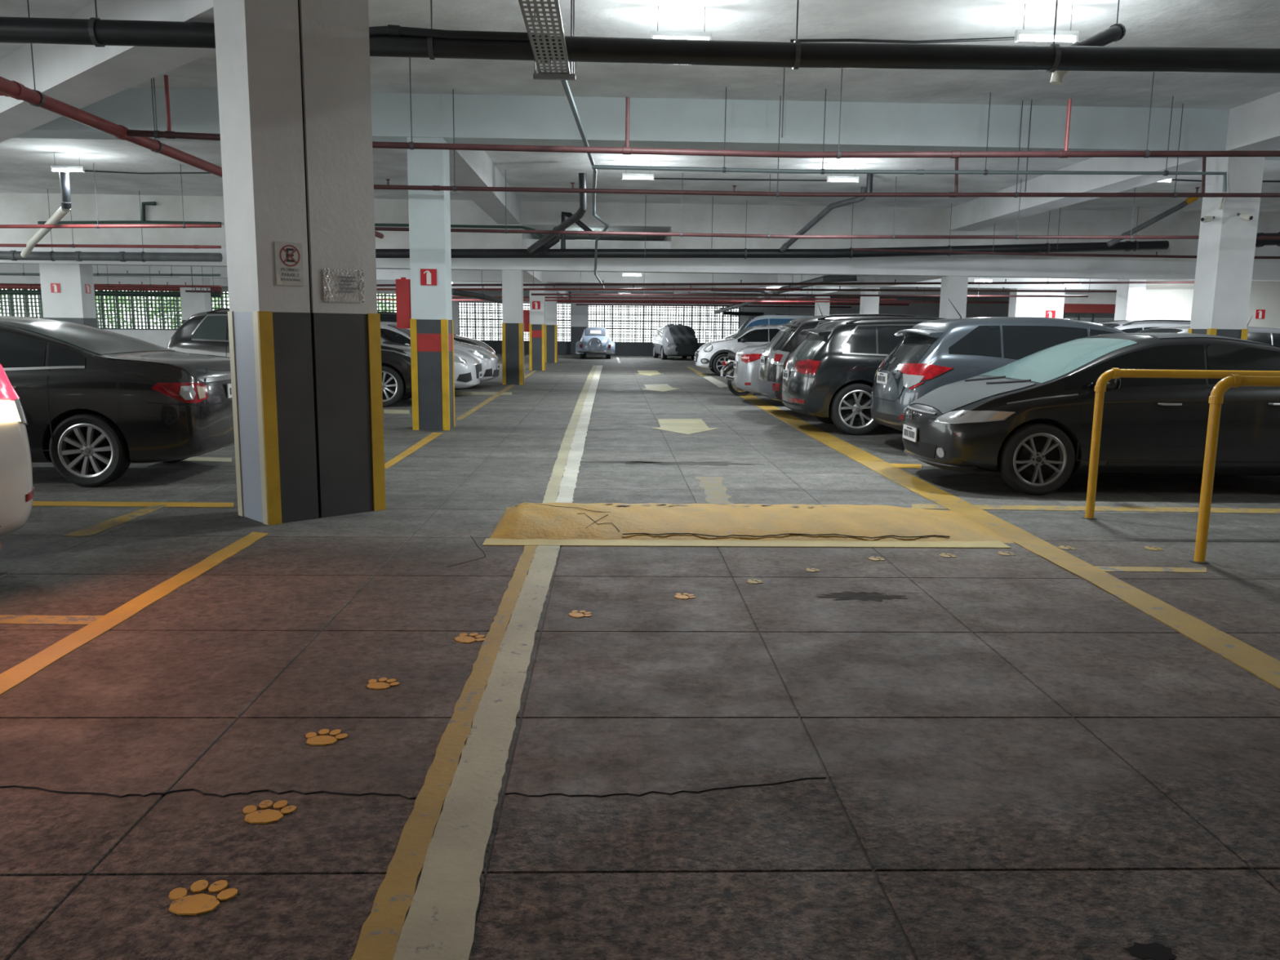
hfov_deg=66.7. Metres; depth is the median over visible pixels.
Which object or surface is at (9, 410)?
lamp
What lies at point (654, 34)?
lamp
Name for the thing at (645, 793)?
crack
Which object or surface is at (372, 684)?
print
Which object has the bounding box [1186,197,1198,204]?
joint
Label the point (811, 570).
print
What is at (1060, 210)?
rod
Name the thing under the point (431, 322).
concrete column
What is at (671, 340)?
car
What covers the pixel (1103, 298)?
wall
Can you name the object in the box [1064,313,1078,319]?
shutter door
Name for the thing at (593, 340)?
roadster
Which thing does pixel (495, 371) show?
grille
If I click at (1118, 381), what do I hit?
mirror glass
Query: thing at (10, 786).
crack
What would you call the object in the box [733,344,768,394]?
car
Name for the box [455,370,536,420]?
painted line
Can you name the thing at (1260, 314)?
sign
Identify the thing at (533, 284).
pipe
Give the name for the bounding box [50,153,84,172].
lamp
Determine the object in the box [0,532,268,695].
painted line
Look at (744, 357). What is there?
tail lamp
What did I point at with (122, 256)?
drain pipe
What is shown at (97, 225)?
pipe
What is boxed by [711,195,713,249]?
rod
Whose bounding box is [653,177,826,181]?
cable
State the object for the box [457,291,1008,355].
wall
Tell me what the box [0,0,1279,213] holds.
ceiling
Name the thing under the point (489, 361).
hatchback car
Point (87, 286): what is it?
sign
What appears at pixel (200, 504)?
stall line
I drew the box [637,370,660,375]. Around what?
painted arrow
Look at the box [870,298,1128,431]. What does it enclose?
hatchback car
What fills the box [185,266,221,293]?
pipe
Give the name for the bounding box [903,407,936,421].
headlight assembly
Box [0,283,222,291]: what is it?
pipe
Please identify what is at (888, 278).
ceiling beam
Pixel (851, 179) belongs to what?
lamp
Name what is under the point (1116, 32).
stub
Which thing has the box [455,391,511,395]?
stall line
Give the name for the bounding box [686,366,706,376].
painted line
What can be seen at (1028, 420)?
car
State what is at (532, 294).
pipe
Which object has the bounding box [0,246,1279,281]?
ceiling beam
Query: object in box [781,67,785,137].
rod
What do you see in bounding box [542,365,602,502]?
painted stripe
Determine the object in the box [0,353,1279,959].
floor
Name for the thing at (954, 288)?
concrete column
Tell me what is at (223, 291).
tree
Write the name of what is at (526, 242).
ceiling
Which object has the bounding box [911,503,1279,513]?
stall line
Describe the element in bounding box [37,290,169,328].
tree
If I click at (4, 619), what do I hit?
stall line
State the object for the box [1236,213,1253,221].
security camera
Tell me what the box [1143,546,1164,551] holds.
print
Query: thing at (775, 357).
tail lamp
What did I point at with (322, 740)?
print
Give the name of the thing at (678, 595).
print
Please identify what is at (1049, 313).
sign
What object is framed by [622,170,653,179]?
lamp
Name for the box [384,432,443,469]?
painted line
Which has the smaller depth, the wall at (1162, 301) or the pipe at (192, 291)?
the wall at (1162, 301)
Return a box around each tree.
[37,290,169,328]
[137,291,229,328]
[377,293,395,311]
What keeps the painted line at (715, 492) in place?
on the floor
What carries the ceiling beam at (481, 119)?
attached to the ceiling at (25, 163)
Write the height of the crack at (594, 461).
0.001 m
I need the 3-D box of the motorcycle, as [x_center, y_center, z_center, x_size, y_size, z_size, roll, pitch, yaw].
[2.763,-2.448,20.922,2.060,1.296,0.778,0,9,-7]
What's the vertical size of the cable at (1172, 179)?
0.028 m
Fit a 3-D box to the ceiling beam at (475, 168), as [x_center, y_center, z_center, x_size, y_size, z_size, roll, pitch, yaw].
[-2.999,-5.645,18.343,0.550,0.540,10.250,0,9,-2]
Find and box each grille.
[475,363,481,378]
[492,368,499,377]
[694,350,699,362]
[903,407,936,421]
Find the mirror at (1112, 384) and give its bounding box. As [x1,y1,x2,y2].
[1106,378,1117,391]
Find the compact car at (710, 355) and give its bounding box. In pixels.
[693,324,779,376]
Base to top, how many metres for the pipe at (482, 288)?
0.850 m
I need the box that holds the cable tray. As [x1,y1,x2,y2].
[518,0,575,80]
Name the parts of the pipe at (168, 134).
hanger rod, hanger rod, hanger rod, hanger rod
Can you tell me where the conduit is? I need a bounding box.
[560,80,608,292]
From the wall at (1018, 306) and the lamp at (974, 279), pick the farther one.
the wall at (1018, 306)
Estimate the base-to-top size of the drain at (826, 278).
1.066 m
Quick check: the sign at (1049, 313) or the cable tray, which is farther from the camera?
the sign at (1049, 313)
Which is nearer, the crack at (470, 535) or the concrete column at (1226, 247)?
the crack at (470, 535)
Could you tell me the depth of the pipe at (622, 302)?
42.41 m
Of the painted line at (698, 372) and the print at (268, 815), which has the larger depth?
the painted line at (698, 372)
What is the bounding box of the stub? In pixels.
[1068,0,1125,46]
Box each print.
[168,880,237,915]
[243,800,296,823]
[305,728,347,745]
[366,677,399,689]
[454,632,485,643]
[568,609,591,617]
[674,592,695,599]
[746,579,763,584]
[805,568,820,572]
[867,555,884,560]
[938,553,956,557]
[997,551,1016,555]
[1057,545,1075,550]
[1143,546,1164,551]
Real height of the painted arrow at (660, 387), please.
0.004 m
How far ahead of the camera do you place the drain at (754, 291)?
30.19 m
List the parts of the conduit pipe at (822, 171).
hanger rod, hanger rod, hanger rod, hanger rod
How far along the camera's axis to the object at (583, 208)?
18.42 m
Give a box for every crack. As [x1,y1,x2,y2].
[0,785,417,799]
[447,535,485,567]
[505,777,826,797]
[580,460,651,463]
[627,461,759,466]
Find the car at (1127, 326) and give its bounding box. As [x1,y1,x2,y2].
[1097,320,1191,333]
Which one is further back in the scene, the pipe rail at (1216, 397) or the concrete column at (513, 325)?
the concrete column at (513, 325)
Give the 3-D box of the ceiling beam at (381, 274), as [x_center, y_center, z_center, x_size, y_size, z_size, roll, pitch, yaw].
[-3.928,-6.640,31.703,54.000,0.360,0.500,0,9,-2]
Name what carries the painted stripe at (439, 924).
on the floor
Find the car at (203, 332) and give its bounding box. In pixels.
[166,308,412,406]
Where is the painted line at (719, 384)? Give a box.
[703,376,728,387]
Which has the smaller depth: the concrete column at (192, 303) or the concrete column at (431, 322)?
the concrete column at (431, 322)
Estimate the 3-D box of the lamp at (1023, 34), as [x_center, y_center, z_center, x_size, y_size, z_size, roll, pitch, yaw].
[3.753,-4.206,8.959,0.574,0.326,0.052,0,9,-2]
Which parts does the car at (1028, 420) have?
license plate, door handle, roof panel, moulding, door handle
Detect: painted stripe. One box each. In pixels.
[351,545,559,959]
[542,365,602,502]
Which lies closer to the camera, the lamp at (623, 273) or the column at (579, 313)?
the lamp at (623, 273)
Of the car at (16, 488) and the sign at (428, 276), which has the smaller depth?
the car at (16, 488)
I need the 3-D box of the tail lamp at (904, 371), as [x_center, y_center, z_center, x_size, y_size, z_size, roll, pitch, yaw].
[3.168,-1.221,11.029,0.244,0.206,0.725,-7,12,-40]
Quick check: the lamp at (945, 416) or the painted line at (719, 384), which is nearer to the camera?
the lamp at (945, 416)
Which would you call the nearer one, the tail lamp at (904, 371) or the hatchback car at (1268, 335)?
the tail lamp at (904, 371)
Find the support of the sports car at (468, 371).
on the floor
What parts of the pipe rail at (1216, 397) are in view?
foot plate, post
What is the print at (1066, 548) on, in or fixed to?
on the floor
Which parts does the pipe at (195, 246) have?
hanger rod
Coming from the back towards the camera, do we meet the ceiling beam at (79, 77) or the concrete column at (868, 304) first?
the concrete column at (868, 304)
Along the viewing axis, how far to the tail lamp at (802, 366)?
13.34 m
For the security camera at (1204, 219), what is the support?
attached to the concrete column at (1226, 247)
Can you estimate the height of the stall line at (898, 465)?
0.003 m
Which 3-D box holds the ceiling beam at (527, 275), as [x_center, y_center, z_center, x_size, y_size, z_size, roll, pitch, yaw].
[-3.590,-7.607,38.017,0.550,0.390,28.350,0,9,-2]
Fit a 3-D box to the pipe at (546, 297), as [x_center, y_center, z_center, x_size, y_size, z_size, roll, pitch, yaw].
[1.175,-6.680,33.924,15.669,0.844,0.075,0,9,-2]
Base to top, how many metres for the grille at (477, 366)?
0.289 m
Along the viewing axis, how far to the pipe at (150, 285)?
28.53 m
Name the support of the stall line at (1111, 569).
on the floor
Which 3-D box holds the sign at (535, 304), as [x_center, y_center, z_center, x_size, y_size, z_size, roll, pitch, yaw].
[-3.369,-5.677,31.608,0.260,0.260,0.006,0,9,-2]
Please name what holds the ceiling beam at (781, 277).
attached to the ceiling at (526, 242)
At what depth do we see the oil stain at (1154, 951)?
2.26 m
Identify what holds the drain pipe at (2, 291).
hanging from the ceiling at (526, 242)
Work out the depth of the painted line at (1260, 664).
6.11 m
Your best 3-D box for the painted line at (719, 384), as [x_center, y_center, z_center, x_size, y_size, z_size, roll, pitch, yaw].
[2.043,-2.698,26.612,0.348,0.004,5.766,0,9,-2]
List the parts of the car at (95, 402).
belt trim, boot trim, license plate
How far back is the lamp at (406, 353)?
17.00 m
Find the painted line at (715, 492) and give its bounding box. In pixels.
[695,476,733,503]
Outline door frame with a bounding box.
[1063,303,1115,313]
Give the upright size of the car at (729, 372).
1.653 m
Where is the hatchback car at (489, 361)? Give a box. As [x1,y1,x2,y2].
[380,321,499,390]
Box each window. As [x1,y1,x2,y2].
[0,288,396,329]
[458,302,571,342]
[587,305,740,343]
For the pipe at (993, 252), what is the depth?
22.32 m
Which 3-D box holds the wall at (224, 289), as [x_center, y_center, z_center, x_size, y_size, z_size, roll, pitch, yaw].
[-20.354,-8.183,40.773,21.700,0.500,0.250,0,9,-2]
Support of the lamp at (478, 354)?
attached to the hatchback car at (489, 361)
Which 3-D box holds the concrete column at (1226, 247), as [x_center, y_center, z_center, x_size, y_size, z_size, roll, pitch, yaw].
[8.136,-2.547,13.624,0.527,3.860,0.528,0,9,-2]
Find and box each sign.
[50,283,60,293]
[84,284,90,293]
[274,241,303,285]
[420,268,436,285]
[532,301,540,309]
[1044,310,1055,318]
[1255,309,1265,319]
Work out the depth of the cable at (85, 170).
19.52 m
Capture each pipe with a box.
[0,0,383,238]
[0,0,1279,73]
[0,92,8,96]
[0,162,221,228]
[0,189,222,262]
[0,208,221,248]
[0,264,221,276]
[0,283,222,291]
[0,289,221,296]
[37,220,221,224]
[93,266,221,288]
[126,57,1279,158]
[141,201,156,220]
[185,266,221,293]
[373,88,1279,197]
[374,169,1279,239]
[374,223,543,237]
[375,204,1168,258]
[376,271,799,290]
[376,271,1194,286]
[377,285,1008,303]
[451,285,896,300]
[531,272,1088,297]
[556,296,909,305]
[576,292,851,307]
[591,87,1226,192]
[800,279,1116,293]
[850,223,1279,258]
[1255,231,1279,247]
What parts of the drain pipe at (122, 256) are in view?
hanger rod, hanger rod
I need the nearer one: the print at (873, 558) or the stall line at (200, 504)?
the print at (873, 558)
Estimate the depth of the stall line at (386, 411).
16.09 m
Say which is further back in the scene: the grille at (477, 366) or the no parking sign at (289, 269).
the grille at (477, 366)
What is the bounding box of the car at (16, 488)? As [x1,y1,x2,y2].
[0,364,34,550]
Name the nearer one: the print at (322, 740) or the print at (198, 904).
the print at (198, 904)
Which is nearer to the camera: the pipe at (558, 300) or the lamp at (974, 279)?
the lamp at (974, 279)
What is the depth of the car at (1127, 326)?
18.32 m
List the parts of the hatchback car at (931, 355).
license plate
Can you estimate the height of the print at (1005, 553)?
0.004 m
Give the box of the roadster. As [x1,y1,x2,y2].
[575,327,614,358]
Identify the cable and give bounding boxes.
[84,169,211,173]
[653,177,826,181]
[790,36,1014,43]
[1172,178,1279,182]
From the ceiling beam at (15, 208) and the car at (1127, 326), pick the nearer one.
the car at (1127, 326)
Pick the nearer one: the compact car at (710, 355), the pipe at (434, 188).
the pipe at (434, 188)
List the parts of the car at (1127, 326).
roof rail, roof rail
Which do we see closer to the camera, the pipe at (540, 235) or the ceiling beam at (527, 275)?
the pipe at (540, 235)
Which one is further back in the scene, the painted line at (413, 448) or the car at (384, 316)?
the car at (384, 316)
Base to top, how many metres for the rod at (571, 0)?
0.806 m
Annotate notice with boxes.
[322,267,364,302]
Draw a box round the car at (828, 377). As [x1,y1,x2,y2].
[781,316,946,435]
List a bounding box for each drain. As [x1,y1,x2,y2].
[451,272,502,303]
[709,290,770,297]
[713,275,858,314]
[723,311,764,315]
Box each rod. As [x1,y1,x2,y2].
[570,0,572,73]
[644,195,646,256]
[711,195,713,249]
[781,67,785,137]
[1024,99,1032,191]
[1057,209,1060,249]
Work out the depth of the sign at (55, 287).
23.36 m
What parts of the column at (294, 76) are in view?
dado panel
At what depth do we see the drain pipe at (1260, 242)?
20.76 m
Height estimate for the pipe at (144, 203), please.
0.451 m
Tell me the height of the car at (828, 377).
1.616 m
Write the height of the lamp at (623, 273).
0.326 m
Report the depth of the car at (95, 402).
8.37 m
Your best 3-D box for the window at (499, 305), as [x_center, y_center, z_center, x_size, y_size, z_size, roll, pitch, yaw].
[-6.575,-8.288,51.275,5.930,2.007,0.280,0,9,-2]
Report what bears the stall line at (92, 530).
on the floor
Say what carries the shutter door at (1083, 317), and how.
on the floor
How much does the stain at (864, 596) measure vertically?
0.001 m
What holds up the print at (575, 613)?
on the floor
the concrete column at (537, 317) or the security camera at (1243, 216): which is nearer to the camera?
the security camera at (1243, 216)
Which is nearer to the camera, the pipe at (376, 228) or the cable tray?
the cable tray
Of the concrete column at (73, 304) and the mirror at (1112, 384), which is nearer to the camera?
the mirror at (1112, 384)
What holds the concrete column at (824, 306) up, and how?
on the floor
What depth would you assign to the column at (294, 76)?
6.93 m
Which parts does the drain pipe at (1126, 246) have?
hanger rod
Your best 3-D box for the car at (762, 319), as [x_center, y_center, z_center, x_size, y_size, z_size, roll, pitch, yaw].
[5.778,-5.972,41.262,4.903,2.040,2.257,0,9,-2]
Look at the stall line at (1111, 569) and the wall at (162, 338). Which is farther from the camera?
the wall at (162, 338)
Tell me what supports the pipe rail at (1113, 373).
on the floor
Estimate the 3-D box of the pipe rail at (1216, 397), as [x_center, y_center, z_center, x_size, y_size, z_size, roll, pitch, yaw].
[5.345,-0.053,6.119,3.710,1.182,0.110,0,9,-2]
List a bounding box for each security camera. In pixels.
[1200,216,1214,222]
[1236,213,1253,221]
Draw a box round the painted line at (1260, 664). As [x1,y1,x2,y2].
[727,386,1279,688]
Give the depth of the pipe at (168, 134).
10.79 m
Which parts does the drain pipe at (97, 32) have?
hanger rod, hanger rod, hanger rod, hanger rod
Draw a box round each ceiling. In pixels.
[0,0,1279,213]
[465,239,1009,297]
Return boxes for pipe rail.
[1081,368,1279,519]
[1189,374,1279,564]
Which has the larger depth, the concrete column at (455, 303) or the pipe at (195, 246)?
the concrete column at (455, 303)
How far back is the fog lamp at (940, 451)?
8.79 m
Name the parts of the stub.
hanger rod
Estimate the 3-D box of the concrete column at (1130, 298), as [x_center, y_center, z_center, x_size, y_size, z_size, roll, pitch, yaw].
[13.815,-4.331,27.552,0.477,3.220,0.650,0,9,-2]
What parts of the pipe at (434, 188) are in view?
hanger rod, hanger rod, hanger rod, hanger rod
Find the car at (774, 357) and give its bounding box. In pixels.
[758,304,915,401]
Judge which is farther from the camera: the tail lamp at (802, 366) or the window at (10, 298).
the window at (10, 298)
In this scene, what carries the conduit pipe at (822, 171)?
hanging from the ceiling at (25, 163)
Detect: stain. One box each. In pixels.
[815,591,907,601]
[1124,942,1176,959]
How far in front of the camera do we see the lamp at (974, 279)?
29.32 m
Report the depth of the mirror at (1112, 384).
8.24 m
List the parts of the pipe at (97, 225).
hanger rod, hanger rod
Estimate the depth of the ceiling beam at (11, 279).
38.60 m
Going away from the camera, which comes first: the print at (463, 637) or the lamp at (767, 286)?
the print at (463, 637)
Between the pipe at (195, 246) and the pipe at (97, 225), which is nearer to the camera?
the pipe at (97, 225)
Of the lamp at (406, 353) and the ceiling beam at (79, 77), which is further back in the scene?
the lamp at (406, 353)
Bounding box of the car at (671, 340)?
[653,324,698,359]
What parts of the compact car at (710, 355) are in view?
arch trim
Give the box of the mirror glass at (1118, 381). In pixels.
[1113,377,1120,390]
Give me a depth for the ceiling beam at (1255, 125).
12.52 m
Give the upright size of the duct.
0.104 m
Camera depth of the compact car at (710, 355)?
29.53 m
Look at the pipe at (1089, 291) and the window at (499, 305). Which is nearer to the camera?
the pipe at (1089, 291)
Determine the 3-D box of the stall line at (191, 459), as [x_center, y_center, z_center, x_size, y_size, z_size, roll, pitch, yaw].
[-4.557,-0.217,10.229,0.658,0.004,0.362,0,9,-2]
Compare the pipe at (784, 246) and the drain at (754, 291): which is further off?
the drain at (754, 291)
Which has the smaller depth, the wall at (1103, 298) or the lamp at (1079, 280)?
the lamp at (1079, 280)
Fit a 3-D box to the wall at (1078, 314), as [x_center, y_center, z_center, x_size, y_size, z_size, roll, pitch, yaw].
[18.532,-5.636,36.272,8.807,3.220,0.300,0,9,-2]
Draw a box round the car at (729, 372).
[727,342,769,374]
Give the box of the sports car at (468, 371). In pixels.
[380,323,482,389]
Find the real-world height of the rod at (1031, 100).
1.156 m
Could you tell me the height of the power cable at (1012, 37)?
0.028 m
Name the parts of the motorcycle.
seat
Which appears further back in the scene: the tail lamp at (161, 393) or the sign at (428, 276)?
the sign at (428, 276)
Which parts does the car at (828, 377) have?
license plate, roof rail, arch trim, belt trim, window trim, roof rail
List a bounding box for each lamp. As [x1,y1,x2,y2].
[0,364,19,399]
[0,400,19,422]
[13,398,27,425]
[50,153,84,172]
[151,382,208,403]
[403,351,410,357]
[453,355,466,363]
[467,350,490,359]
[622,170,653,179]
[622,272,641,276]
[650,5,711,39]
[700,358,709,364]
[740,353,761,362]
[765,286,781,288]
[768,350,789,364]
[795,359,821,374]
[826,163,858,182]
[896,363,952,381]
[933,409,1014,423]
[936,447,945,457]
[973,278,992,281]
[1014,4,1079,43]
[1062,280,1081,285]
[1158,177,1172,182]
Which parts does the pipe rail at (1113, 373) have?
foot plate, post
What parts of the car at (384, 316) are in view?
roof rail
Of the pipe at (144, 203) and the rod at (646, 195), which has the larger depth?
the pipe at (144, 203)
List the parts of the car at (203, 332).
window trim, belt trim, roof rail, bonnet trim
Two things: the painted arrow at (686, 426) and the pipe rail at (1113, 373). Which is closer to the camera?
the pipe rail at (1113, 373)
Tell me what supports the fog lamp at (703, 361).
attached to the compact car at (710, 355)
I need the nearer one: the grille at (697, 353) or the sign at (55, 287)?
the sign at (55, 287)
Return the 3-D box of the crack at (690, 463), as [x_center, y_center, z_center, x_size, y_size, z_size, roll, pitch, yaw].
[0.571,-0.177,10.372,1.519,0.001,0.323,0,9,-2]
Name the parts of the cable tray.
hanger rod, support rail, hanger rod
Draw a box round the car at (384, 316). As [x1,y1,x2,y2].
[377,311,495,355]
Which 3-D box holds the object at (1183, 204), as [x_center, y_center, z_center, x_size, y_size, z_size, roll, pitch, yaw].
[11.099,-5.610,21.221,1.759,1.048,0.137,0,9,-2]
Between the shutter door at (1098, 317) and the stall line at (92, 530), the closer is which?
the stall line at (92, 530)
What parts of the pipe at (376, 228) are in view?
hanger rod, hanger rod, hanger rod, hanger rod, hanger rod, hanger rod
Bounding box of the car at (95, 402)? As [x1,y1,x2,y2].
[0,315,234,487]
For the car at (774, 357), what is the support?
on the floor
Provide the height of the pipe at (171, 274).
0.614 m
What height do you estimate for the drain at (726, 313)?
1.115 m
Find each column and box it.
[39,263,97,328]
[179,276,211,324]
[213,0,386,525]
[406,137,455,430]
[502,269,524,384]
[528,281,545,370]
[545,290,557,362]
[570,292,588,355]
[814,296,830,315]
[859,287,879,314]
[938,275,968,318]
[1114,279,1146,320]
[1187,156,1265,340]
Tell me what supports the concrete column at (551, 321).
on the floor
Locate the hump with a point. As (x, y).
(562, 524)
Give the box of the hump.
[482,502,1013,548]
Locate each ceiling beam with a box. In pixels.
[0,0,215,142]
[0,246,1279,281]
[0,263,1117,290]
[0,275,1009,294]
[12,88,1279,159]
[448,150,520,224]
[523,271,569,299]
[673,274,886,293]
[767,275,941,300]
[948,157,1206,231]
[1225,91,1279,151]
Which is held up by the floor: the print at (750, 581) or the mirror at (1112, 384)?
the print at (750, 581)
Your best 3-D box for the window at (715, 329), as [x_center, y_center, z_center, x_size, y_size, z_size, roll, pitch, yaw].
[1.259,-8.232,51.516,8.040,2.007,0.280,0,9,-2]
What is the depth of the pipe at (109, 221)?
23.11 m
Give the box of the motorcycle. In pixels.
[720,352,755,395]
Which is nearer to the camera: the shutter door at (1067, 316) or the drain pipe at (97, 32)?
the drain pipe at (97, 32)
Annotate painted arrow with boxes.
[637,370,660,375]
[641,383,678,391]
[651,418,720,434]
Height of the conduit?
1.151 m
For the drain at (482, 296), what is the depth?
27.80 m
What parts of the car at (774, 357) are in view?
license plate, tailgate trim, roof rail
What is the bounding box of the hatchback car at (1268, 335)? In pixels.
[1135,316,1279,346]
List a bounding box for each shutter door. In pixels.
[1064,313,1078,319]
[1079,313,1092,321]
[1093,313,1114,322]
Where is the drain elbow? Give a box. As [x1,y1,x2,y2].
[1049,71,1068,84]
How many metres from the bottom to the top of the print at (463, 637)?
0.004 m
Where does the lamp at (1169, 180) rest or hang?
hanging from the ceiling at (25, 163)
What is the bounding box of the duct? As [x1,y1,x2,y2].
[368,24,536,41]
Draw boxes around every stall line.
[0,614,103,625]
[32,501,233,507]
[62,505,166,536]
[181,457,231,462]
[383,409,409,413]
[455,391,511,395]
[890,463,921,468]
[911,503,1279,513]
[1095,566,1206,572]
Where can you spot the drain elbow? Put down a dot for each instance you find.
(1056, 78)
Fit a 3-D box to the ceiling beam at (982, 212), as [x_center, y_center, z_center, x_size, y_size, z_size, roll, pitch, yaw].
[8.002,-5.566,18.681,0.600,0.540,10.250,0,9,-2]
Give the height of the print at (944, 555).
0.004 m
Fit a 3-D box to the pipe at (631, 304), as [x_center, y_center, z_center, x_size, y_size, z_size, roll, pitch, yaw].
[3.655,-8.876,47.830,13.582,0.740,0.086,0,9,-2]
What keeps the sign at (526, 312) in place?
attached to the concrete column at (537, 317)
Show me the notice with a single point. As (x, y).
(339, 285)
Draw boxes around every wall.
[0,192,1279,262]
[102,328,177,347]
[221,286,395,293]
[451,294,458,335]
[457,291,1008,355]
[1008,288,1065,318]
[1062,312,1115,322]
[1064,289,1116,304]
[1142,279,1279,328]
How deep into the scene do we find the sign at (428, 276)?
13.04 m
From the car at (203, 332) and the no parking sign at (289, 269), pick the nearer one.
the no parking sign at (289, 269)
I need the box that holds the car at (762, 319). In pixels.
[722,315,813,339]
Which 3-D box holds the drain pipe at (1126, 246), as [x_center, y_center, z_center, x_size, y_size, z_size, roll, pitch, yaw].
[3.002,-5.822,22.872,19.129,1.445,0.248,0,9,-2]
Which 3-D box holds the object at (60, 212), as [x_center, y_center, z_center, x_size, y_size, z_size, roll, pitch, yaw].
[-12.199,-5.043,19.942,0.223,0.708,5.568,-6,11,-39]
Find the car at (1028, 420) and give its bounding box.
[902,332,1279,495]

